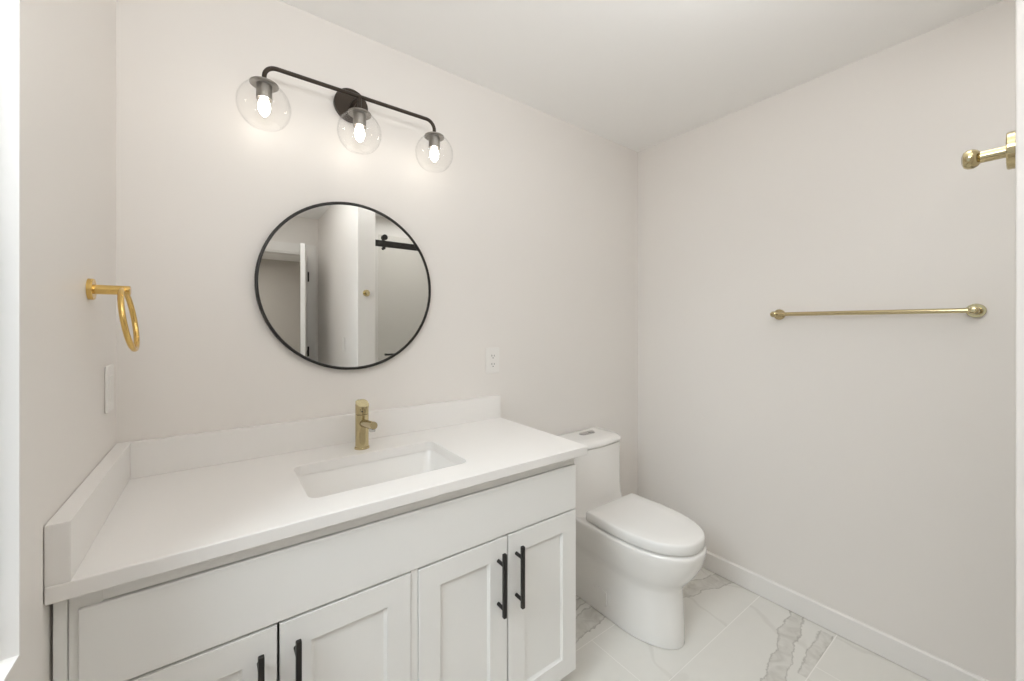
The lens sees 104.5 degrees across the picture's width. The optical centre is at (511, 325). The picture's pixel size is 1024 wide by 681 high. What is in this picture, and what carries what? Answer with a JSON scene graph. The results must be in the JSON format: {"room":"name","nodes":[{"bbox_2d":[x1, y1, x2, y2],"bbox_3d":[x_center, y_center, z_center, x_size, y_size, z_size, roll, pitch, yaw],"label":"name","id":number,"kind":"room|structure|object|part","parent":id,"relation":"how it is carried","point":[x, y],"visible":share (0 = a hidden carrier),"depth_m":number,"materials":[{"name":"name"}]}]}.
{"room":"bathroom","nodes":[
{"label":"bathroom","id":0,"kind":"room"},
{"bbox_2d":[40,0,115,680],"bbox_3d":[-0.263,0.110,-0.132,0.116,2.426,3.000,0,0,-36],"label":"wall","id":1,"kind":"structure","parent":0,"point":[79,36],"depth_m":0.80,"materials":[{"name":"white paint"}]},
{"bbox_2d":[0,0,20,680],"bbox_3d":[-0.493,-0.192,0.189,0.128,1.291,0.790,0,0,-36],"label":"trim","id":2,"kind":"structure","parent":1,"relation":"attached to","point":[10,10],"depth_m":0.54,"materials":[{"name":"white paint"}]},
{"bbox_2d":[6,0,42,680],"bbox_3d":[-0.446,-0.191,0.223,0.012,1.466,0.964,0,0,-36],"label":"trim","id":3,"kind":"structure","parent":1,"relation":"attached to","point":[29,666],"depth_m":0.58,"materials":[{"name":"white paint"}]},
{"bbox_2d":[105,364,113,413],"bbox_3d":[-1.041,0.162,1.026,0.008,0.120,0.075,0,0,-36],"label":"light switch","id":4,"kind":"object","parent":1,"relation":"attached to","point":[109,370],"visible":1,"depth_m":1.01,"materials":[{"name":"white plastic"}]},
{"bbox_2d":[86,278,139,351],"bbox_3d":[-0.901,-0.022,0.897,0.080,0.165,0.149,0,0,-36],"label":"towel ring","id":5,"kind":"object","parent":1,"relation":"attached to","point":[92,289],"visible":1,"depth_m":0.88,"materials":[{"name":"gold metal"}]},
{"bbox_3d":[-0.903,-0.081,0.895,0.060,0.021,0.021,0,0,-36],"label":"post","id":6,"kind":"part","parent":5,"relation":"part of","materials":[{"name":"gold metal"}]},
{"bbox_2d":[116,0,637,496],"bbox_3d":[-0.188,0.110,1.863,2.607,2.426,0.120,0,0,-36],"label":"wall","id":7,"kind":"structure","parent":0,"point":[523,223],"depth_m":1.46,"materials":[{"name":"white paint"}]},
{"bbox_2d":[130,395,500,478],"bbox_3d":[-0.567,0.379,1.491,1.260,0.101,0.026,0,0,-36],"label":"backsplash","id":8,"kind":"structure","parent":7,"relation":"attached to","point":[155,456],"depth_m":1.33,"materials":[{"name":"white stone"}]},
{"bbox_2d":[254,202,430,369],"bbox_3d":[-0.592,-0.145,1.475,0.617,0.617,0.024,0,0,-36],"label":"round mirror","id":9,"kind":"object","parent":7,"relation":"attached to","point":[340,285],"visible":1,"depth_m":1.44,"materials":[{"name":"black mirror"}]},
{"bbox_2d":[249,66,443,161],"bbox_3d":[-0.546,-0.747,1.403,0.713,0.262,0.193,0,0,-36],"label":"vanity light","id":10,"kind":"object","parent":7,"relation":"attached to","point":[350,105],"visible":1,"depth_m":1.38,"materials":[{"name":"brown metal"}]},
{"bbox_3d":[-0.760,-0.685,1.216,0.034,0.086,0.034,0,0,-36],"label":"light bulb","id":11,"kind":"part","parent":10,"relation":"part of","materials":[{"name":"white glass"}]},
{"bbox_3d":[-0.598,-0.818,1.473,0.120,0.120,0.018,0,0,-36],"label":"plate","id":12,"kind":"part","parent":10,"relation":"part of","materials":[{"name":"brown metal"}]},
{"bbox_3d":[-0.563,-0.806,1.426,0.015,0.027,0.106,0,0,-36],"label":"arm","id":13,"kind":"part","parent":10,"relation":"part of","materials":[{"name":"brown metal"}]},
{"bbox_3d":[-0.533,-0.685,1.385,0.034,0.086,0.034,0,0,-36],"label":"light bulb","id":14,"kind":"part","parent":10,"relation":"part of","materials":[{"name":"white glass"}]},
{"bbox_3d":[-0.305,-0.685,1.553,0.034,0.086,0.034,0,0,-36],"label":"light bulb","id":15,"kind":"part","parent":10,"relation":"part of","materials":[{"name":"white glass"}]},
{"bbox_2d":[486,347,498,373],"bbox_3d":[-0.091,0.163,1.855,0.075,0.120,0.008,0,0,-36],"label":"wall outlet","id":16,"kind":"object","parent":7,"relation":"attached to","point":[492,354],"visible":1,"depth_m":1.85,"materials":[{"name":"white plastic"}]},
{"bbox_2d":[490,362,495,367],"bbox_3d":[-0.089,0.182,1.853,0.033,0.028,0.003,0,0,-36],"label":"receptacle","id":17,"kind":"object","parent":16,"relation":"attached to","point":[492,364],"depth_m":1.85,"materials":[{"name":"grey plastic"}]},
{"bbox_2d":[490,353,495,358],"bbox_3d":[-0.089,0.143,1.853,0.033,0.028,0.003,0,0,-36],"label":"receptacle","id":18,"kind":"object","parent":16,"relation":"attached to","point":[492,355],"depth_m":1.85,"materials":[{"name":"grey plastic"}]},
{"bbox_2d":[279,0,1002,151],"bbox_3d":[1.690,-1.153,-0.678,2.607,0.100,6.440,0,0,-36],"label":"ceiling","id":19,"kind":"structure","parent":0,"point":[636,75],"depth_m":1.55,"materials":[{"name":"white paint"}]},
{"bbox_2d":[561,567,929,680],"bbox_3d":[1.690,1.373,-0.678,2.607,0.100,6.440,0,0,-36],"label":"floor","id":20,"kind":"structure","parent":0,"point":[733,632],"depth_m":1.62,"materials":[{"name":"stone"}]},
{"bbox_2d":[53,458,575,680],"bbox_3d":[-0.426,0.892,1.245,1.250,0.862,0.589,0,0,-36],"label":"vanity cabinet","id":21,"kind":"object","parent":20,"relation":"on","point":[478,582],"visible":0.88,"depth_m":1.00,"materials":[{"name":"white paint"}]},
{"bbox_3d":[-0.637,0.940,0.784,0.297,0.569,0.019,0,0,-36],"label":"door","id":22,"kind":"part","parent":21,"relation":"part of","materials":[{"name":"white paint"}]},
{"bbox_3d":[-0.638,0.940,0.785,0.169,0.441,0.013,0,0,-36],"label":"panel","id":23,"kind":"part","parent":21,"relation":"part of","materials":[{"name":"white paint"}]},
{"bbox_3d":[-0.527,0.779,0.830,0.012,0.191,0.040,0,0,-36],"label":"handle","id":24,"kind":"part","parent":21,"relation":"part of","materials":[{"name":"black metal"}]},
{"bbox_3d":[-0.471,0.779,0.871,0.012,0.191,0.040,0,0,-36],"label":"handle","id":25,"kind":"part","parent":21,"relation":"part of","materials":[{"name":"black metal"}]},
{"bbox_2d":[44,395,586,605],"bbox_3d":[-0.416,0.394,1.262,1.292,0.132,0.574,0,0,-36],"label":"countertop","id":26,"kind":"structure","parent":21,"relation":"on","point":[155,506],"depth_m":1.05,"materials":[{"name":"white stone"}]},
{"bbox_2d":[354,399,377,449],"bbox_3d":[-0.494,0.345,1.346,0.050,0.168,0.160,0,0,-36],"label":"faucet","id":27,"kind":"object","parent":26,"relation":"on","point":[363,425],"visible":1,"depth_m":1.37,"materials":[{"name":"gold metal"}]},
{"bbox_3d":[-0.526,0.289,1.390,0.044,0.041,0.044,0,0,-36],"label":"handle","id":28,"kind":"part","parent":27,"relation":"part of","materials":[{"name":"gold metal"}]},
{"bbox_3d":[-0.525,0.275,1.388,0.041,0.026,0.046,0,0,-36],"label":"lever","id":29,"kind":"part","parent":27,"relation":"part of","materials":[{"name":"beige metal"}]},
{"bbox_3d":[-0.481,0.332,1.329,0.027,0.041,0.119,0,0,-36],"label":"spout","id":30,"kind":"part","parent":27,"relation":"part of","materials":[{"name":"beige metal"}]},
{"bbox_2d":[298,450,456,497],"bbox_3d":[-0.400,0.538,1.224,0.498,0.154,0.324,0,0,-36],"label":"undermount sink","id":31,"kind":"object","parent":26,"relation":"in","point":[338,480],"visible":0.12,"depth_m":1.33,"materials":[{"name":"white ceramic"}]},
{"bbox_3d":[-0.393,0.940,0.965,0.301,0.569,0.019,0,0,-36],"label":"door","id":32,"kind":"part","parent":21,"relation":"part of","materials":[{"name":"white paint"}]},
{"bbox_3d":[-0.394,0.940,0.966,0.173,0.441,0.013,0,0,-36],"label":"panel","id":33,"kind":"part","parent":21,"relation":"part of","materials":[{"name":"white paint"}]},
{"bbox_3d":[-0.137,0.940,1.154,0.291,0.569,0.019,0,0,-36],"label":"door","id":34,"kind":"part","parent":21,"relation":"part of","materials":[{"name":"white paint"}]},
{"bbox_3d":[-0.138,0.940,1.155,0.163,0.441,0.013,0,0,-36],"label":"panel","id":35,"kind":"part","parent":21,"relation":"part of","materials":[{"name":"white paint"}]},
{"bbox_3d":[-0.030,0.779,1.196,0.012,0.191,0.040,0,0,-36],"label":"handle","id":36,"kind":"part","parent":21,"relation":"part of","materials":[{"name":"black metal"}]},
{"bbox_3d":[0.025,0.779,1.238,0.012,0.191,0.040,0,0,-36],"label":"handle","id":37,"kind":"part","parent":21,"relation":"part of","materials":[{"name":"black metal"}]},
{"bbox_3d":[0.103,0.940,1.332,0.297,0.569,0.019,0,0,-36],"label":"door","id":38,"kind":"part","parent":21,"relation":"part of","materials":[{"name":"white paint"}]},
{"bbox_3d":[0.103,0.940,1.332,0.169,0.441,0.013,0,0,-36],"label":"panel","id":39,"kind":"part","parent":21,"relation":"part of","materials":[{"name":"white paint"}]},
{"bbox_2d":[557,427,706,649],"bbox_3d":[0.541,0.944,1.867,0.382,0.758,0.717,0,0,-36],"label":"toilet","id":40,"kind":"object","parent":20,"relation":"on","point":[636,555],"visible":0.8,"depth_m":1.73,"materials":[{"name":"white ceramic"}]},
{"bbox_3d":[0.393,0.589,2.068,0.382,0.037,0.214,0,0,-36],"label":"tank lid","id":41,"kind":"part","parent":40,"relation":"part of","materials":[{"name":"white ceramic"}]},
{"bbox_3d":[0.403,0.768,2.054,0.372,0.320,0.248,0,0,-36],"label":"tank","id":42,"kind":"part","parent":40,"relation":"part of","materials":[{"name":"white ceramic"}]},
{"bbox_3d":[0.541,1.119,1.867,0.366,0.409,0.717,0,0,-36],"label":"bowl","id":43,"kind":"part","parent":40,"relation":"part of","materials":[{"name":"white ceramic"}]},
{"bbox_3d":[0.616,0.884,1.766,0.362,0.044,0.456,0,0,-36],"label":"lid","id":44,"kind":"part","parent":40,"relation":"part of","materials":[{"name":"white plastic"}]},
{"bbox_2d":[638,0,1014,680],"bbox_3d":[1.739,0.110,1.348,0.120,2.426,3.000,0,0,-36],"label":"wall","id":45,"kind":"structure","parent":0,"point":[862,467],"depth_m":1.66,"materials":[{"name":"white paint"}]},
{"bbox_2d":[702,551,988,680],"bbox_3d":[1.266,1.274,1.877,0.012,0.094,1.585,0,0,-36],"label":"baseboard","id":46,"kind":"structure","parent":45,"relation":"attached to","point":[931,667],"depth_m":1.68,"materials":[{"name":"white paint"}]},
{"bbox_2d":[770,304,986,319],"bbox_3d":[1.418,-0.052,1.612,0.081,0.049,0.656,0,0,-36],"label":"towel bar","id":47,"kind":"object","parent":45,"relation":"attached to","point":[973,310],"visible":1,"depth_m":1.51,"materials":[{"name":"gold metal"}]},
{"bbox_3d":[1.235,-0.052,1.854,0.073,0.027,0.027,0,0,-36],"label":"post","id":48,"kind":"part","parent":47,"relation":"part of","materials":[{"name":"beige metal"}]},
{"bbox_3d":[1.596,-0.052,1.366,0.073,0.027,0.027,0,0,-36],"label":"post","id":49,"kind":"part","parent":47,"relation":"part of","materials":[{"name":"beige metal"}]},
{"bbox_2d":[1015,0,1023,680],"bbox_3d":[1.139,0.110,-0.044,0.129,2.426,1.475,0,0,-36],"label":"wall partition","id":50,"kind":"structure","parent":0,"point":[1019,4],"depth_m":0.51,"materials":[{"name":"white paint"}]},
{"bbox_2d":[961,131,1014,169],"bbox_3d":[0.682,-0.243,0.567,0.051,0.051,0.051,0,0,-36],"label":"robe hook","id":51,"kind":"object","parent":50,"relation":"attached to","point":[970,159],"visible":0.94,"depth_m":0.56,"materials":[{"name":"gold metal"}]},
{"bbox_3d":[0.672,-0.243,0.580,0.028,0.028,0.018,0,0,-36],"label":"knob","id":52,"kind":"part","parent":51,"relation":"part of","materials":[{"name":"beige metal"}]},
{"bbox_3d":[0.683,-0.243,0.566,0.016,0.016,0.032,0,0,-36],"label":"post","id":53,"kind":"part","parent":51,"relation":"part of","materials":[{"name":"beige metal"}]}
]}

